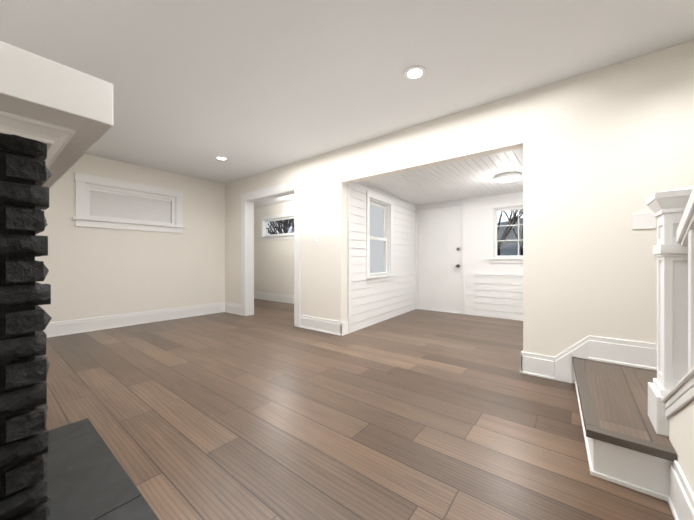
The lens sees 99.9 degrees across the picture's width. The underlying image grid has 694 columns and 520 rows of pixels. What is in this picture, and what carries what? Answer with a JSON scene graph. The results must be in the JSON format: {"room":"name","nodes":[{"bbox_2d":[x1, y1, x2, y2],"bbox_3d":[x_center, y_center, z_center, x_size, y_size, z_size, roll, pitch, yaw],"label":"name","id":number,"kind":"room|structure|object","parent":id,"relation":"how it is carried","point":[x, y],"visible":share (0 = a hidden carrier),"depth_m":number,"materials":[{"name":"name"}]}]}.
{"room":"living room","nodes":[
{"label":"living room","id":0,"kind":"room"},
{"bbox_2d":[35,154,224,322],"bbox_3d":[-3.555,-0.250,4.348,0.140,2.500,3.590,0,0,38],"label":"wall","id":1,"kind":"structure","parent":0,"point":[93,272],"depth_m":4.51,"materials":[{"name":"white paint"}]},
{"bbox_2d":[72,172,184,232],"bbox_3d":[-3.342,-0.841,4.574,0.195,0.732,1.440,0,0,38],"label":"window","id":2,"kind":"structure","parent":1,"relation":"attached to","point":[101,202],"depth_m":4.46,"materials":[{"name":"white wood"}]},
{"bbox_2d":[254,201,293,295],"bbox_3d":[-1.128,-0.200,6.784,4.940,2.400,0.140,0,0,38],"label":"wall","id":3,"kind":"structure","parent":0,"point":[273,266],"depth_m":7.24,"materials":[{"name":"white paint"}]},
{"bbox_2d":[259,212,293,240],"bbox_3d":[-1.525,-0.820,7.064,1.740,0.620,0.190,0,0,38],"label":"room window","id":4,"kind":"structure","parent":3,"relation":"in","point":[265,236],"depth_m":7.19,"materials":[{"name":"white wood"}]},
{"bbox_2d":[254,194,293,207],"bbox_3d":[-1.608,-1.460,6.264,5.050,0.120,1.550,0,0,38],"label":"ceiling","id":5,"kind":"structure","parent":0,"point":[288,198],"depth_m":6.89,"materials":[{"name":"white paint"}]},
{"bbox_2d":[0,0,693,183],"bbox_3d":[-0.815,-1.560,2.210,7.090,0.120,3.840,0,0,38],"label":"ceiling","id":6,"kind":"structure","parent":0,"point":[247,88],"depth_m":2.16,"materials":[{"name":"white paint"}]},
{"bbox_2d":[215,156,227,160],"bbox_3d":[-1.832,-1.495,4.258,0.170,0.008,0.170,0,0,38],"label":"recessed light","id":7,"kind":"object","parent":6,"relation":"in","point":[222,158],"visible":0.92,"depth_m":4.25,"materials":[{"name":"white plastic"}]},
{"bbox_2d":[404,66,425,79],"bbox_3d":[0.542,-1.495,2.325,0.170,0.008,0.170,0,0,38],"label":"recessed light","id":8,"kind":"object","parent":6,"relation":"in","point":[414,72],"visible":1,"depth_m":2.32,"materials":[{"name":"white plastic"}]},
{"bbox_2d":[45,299,673,519],"bbox_3d":[-0.760,1.060,3.986,9.200,0.120,6.700,0,0,38],"label":"floor","id":9,"kind":"structure","parent":0,"point":[268,410],"depth_m":1.83,"materials":[{"name":"brown wood"}]},
{"bbox_2d":[0,133,51,519],"bbox_3d":[-1.853,0.286,1.290,1.716,1.428,0.603,0,0,38],"label":"fireplace","id":10,"kind":"object","parent":9,"relation":"on","point":[25,176],"visible":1,"depth_m":0.95,"materials":[{"name":"black brick"}]},
{"bbox_2d":[0,41,112,188],"bbox_3d":[-1.825,-0.494,1.340,2.100,0.192,0.716,0,0,38],"label":"mantel","id":11,"kind":"object","parent":10,"relation":"on","point":[64,113],"visible":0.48,"depth_m":0.91,"materials":[{"name":"white wood"}]},
{"bbox_2d":[46,418,158,519],"bbox_3d":[-0.950,0.994,1.125,1.940,0.012,0.272,0,0,38],"label":"slate hearth","id":12,"kind":"object","parent":9,"relation":"on","point":[88,477],"visible":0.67,"depth_m":1.30,"materials":[{"name":"grey stone"}]},
{"bbox_2d":[573,186,693,501],"bbox_3d":[1.292,-0.289,0.623,1.311,2.577,3.444,0,0,38],"label":"staircase","id":13,"kind":"structure","parent":9,"relation":"on","point":[626,412],"depth_m":1.31,"materials":[{"name":"white wood"}]},
{"bbox_2d":[348,182,415,332],"bbox_3d":[0.698,-0.200,5.127,0.140,2.400,2.630,0,0,35],"label":"wall","id":14,"kind":"structure","parent":0,"point":[393,257],"depth_m":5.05,"materials":[{"name":"white wood"}]},
{"bbox_2d":[366,191,394,282],"bbox_3d":[0.498,-0.358,4.785,0.200,1.395,0.910,0,0,35],"label":"window","id":15,"kind":"structure","parent":14,"relation":"in","point":[379,236],"depth_m":4.91,"materials":[{"name":"white wood"}]},
{"bbox_2d":[361,148,522,204],"bbox_3d":[1.736,-1.210,4.319,2.670,0.120,2.630,0,0,38],"label":"ceiling","id":16,"kind":"structure","parent":0,"point":[467,179],"depth_m":4.23,"materials":[{"name":"white wood"}]},
{"bbox_2d":[494,172,520,182],"bbox_3d":[2.160,-1.119,3.928,0.316,0.061,0.316,0,0,38],"label":"ceiling light","id":17,"kind":"object","parent":16,"relation":"attached to","point":[507,177],"visible":1,"depth_m":3.85,"materials":[{"name":"white glass"}]},
{"bbox_2d":[225,40,693,382],"bbox_3d":[-0.500,-0.250,4.316,8.980,2.500,0.140,0,0,38],"label":"wall","id":18,"kind":"structure","parent":0,"point":[608,151],"depth_m":2.42,"materials":[{"name":"white paint"}]},
{"bbox_2d":[241,180,300,326],"bbox_3d":[-1.262,-0.107,4.916,1.584,2.215,0.196,0,0,38],"label":"door frame","id":19,"kind":"structure","parent":18,"relation":"attached to","point":[248,199],"depth_m":5.20,"materials":[{"name":"white wood"}]},
{"bbox_2d":[315,237,318,244],"bbox_3d":[-0.438,-0.280,4.169,0.072,0.116,0.014,0,0,38],"label":"switch plate","id":20,"kind":"object","parent":18,"relation":"attached to","point":[316,240],"visible":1,"depth_m":4.16,"materials":[{"name":"white plastic"}]},
{"bbox_2d":[42,291,693,519],"bbox_3d":[-0.797,0.797,3.939,8.700,0.406,6.080,0,0,38],"label":"baseboard","id":21,"kind":"structure","parent":18,"relation":"attached to","point":[681,500],"depth_m":2.48,"materials":[{"name":"white wood"}]},
{"bbox_2d":[633,212,655,229],"bbox_3d":[2.166,-0.290,2.124,0.120,0.120,0.007,0,0,38],"label":"switch plate","id":22,"kind":"object","parent":18,"relation":"attached to","point":[646,220],"visible":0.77,"depth_m":2.12,"materials":[{"name":"white plastic"}]},
{"bbox_2d":[416,192,522,314],"bbox_3d":[2.506,-0.135,5.297,2.670,2.270,0.140,0,0,38],"label":"wall","id":23,"kind":"structure","parent":0,"point":[476,233],"depth_m":5.31,"materials":[{"name":"white paint"}]},
{"bbox_2d":[416,202,463,313],"bbox_3d":[1.851,-0.049,5.803,0.971,2.098,0.156,0,0,38],"label":"door frame","id":24,"kind":"structure","parent":23,"relation":"attached to","point":[417,243],"depth_m":5.87,"materials":[{"name":"white wood"}]},
{"bbox_2d":[419,205,461,312],"bbox_3d":[1.814,-0.029,5.756,0.877,2.043,0.140,0,0,38],"label":"entry door","id":25,"kind":"structure","parent":23,"relation":"in","point":[440,259],"depth_m":5.76,"materials":[{"name":"white wood"}]},
{"bbox_2d":[474,273,522,320],"bbox_3d":[2.861,0.613,4.916,1.359,0.775,0.020,0,0,38],"label":"wainscot","id":26,"kind":"structure","parent":23,"relation":"attached to","point":[512,286],"depth_m":5.08,"materials":[{"name":"white wood"}]},
{"bbox_2d":[487,201,522,262],"bbox_3d":[2.912,-0.479,4.949,0.940,1.038,0.185,0,0,38],"label":"window","id":27,"kind":"structure","parent":23,"relation":"in","point":[494,209],"depth_m":5.08,"materials":[{"name":"white wood"}]},
{"bbox_2d":[669,399,693,492],"bbox_3d":[0.753,0.119,0.339,0.120,1.761,2.340,0,0,38],"label":"wall","id":28,"kind":"structure","parent":0,"point":[681,429],"depth_m":1.10,"materials":[{"name":"white paint"}]},
{"label":"outside","id":29,"kind":"structure","parent":0,"visible":0},
{"bbox_2d":[497,210,522,222],"bbox_3d":[21.146,-13.749,35.613,80.000,30.500,0.100,0,0,38],"label":"sky","id":30,"kind":"structure","parent":29,"point":[502,218],"depth_m":36.62,"materials":[{"name":"white"}]},
{"bbox_3d":[10.971,1.561,22.687,60.000,0.120,36.800,0,0,38],"label":"ground","id":31,"kind":"structure","parent":29,"visible":0},
{"bbox_2d":[268,220,286,234],"bbox_3d":[-4.492,-2.869,19.432,7.108,8.953,5.703,0,0,38],"label":"tree","id":32,"kind":"object","parent":31,"relation":"on","point":[274,228],"depth_m":19.46,"materials":[{"name":"grey plant"}]},
{"bbox_2d":[268,219,293,233],"bbox_3d":[-5.424,-2.897,22.770,6.258,8.997,6.993,0,0,38],"label":"tree","id":33,"kind":"object","parent":31,"relation":"on","point":[278,223],"depth_m":22.72,"materials":[{"name":"grey plant"}]},
{"bbox_2d":[274,219,293,233],"bbox_3d":[-5.482,-2.917,26.523,6.467,9.046,6.641,0,0,38],"label":"tree","id":34,"kind":"object","parent":31,"relation":"on","point":[282,227],"depth_m":25.90,"materials":[{"name":"grey plant"}]},
{"bbox_2d":[497,211,502,234],"bbox_3d":[5.526,-2.825,13.598,5.960,8.858,5.939,0,0,38],"label":"tree","id":35,"kind":"object","parent":31,"relation":"on","point":[499,222],"depth_m":12.96,"materials":[{"name":"grey plant"}]},
{"bbox_2d":[497,218,522,255],"bbox_3d":[14.671,-0.749,20.920,20.800,4.500,7.400,0,0,38],"label":"house","id":36,"kind":"structure","parent":31,"relation":"on","point":[510,245],"depth_m":19.37,"materials":[{"name":"grey"}]},
{"bbox_2d":[497,210,522,255],"bbox_3d":[9.055,-2.902,16.375,5.724,9.016,5.407,0,0,38],"label":"tree","id":37,"kind":"object","parent":31,"relation":"on","point":[506,232],"depth_m":16.13,"materials":[{"name":"grey plant"}]},
{"bbox_2d":[503,211,522,254],"bbox_3d":[8.509,-2.895,13.992,7.007,8.997,4.786,0,0,38],"label":"tree","id":38,"kind":"object","parent":31,"relation":"on","point":[521,246],"depth_m":14.32,"materials":[{"name":"grey plant"}]}
]}

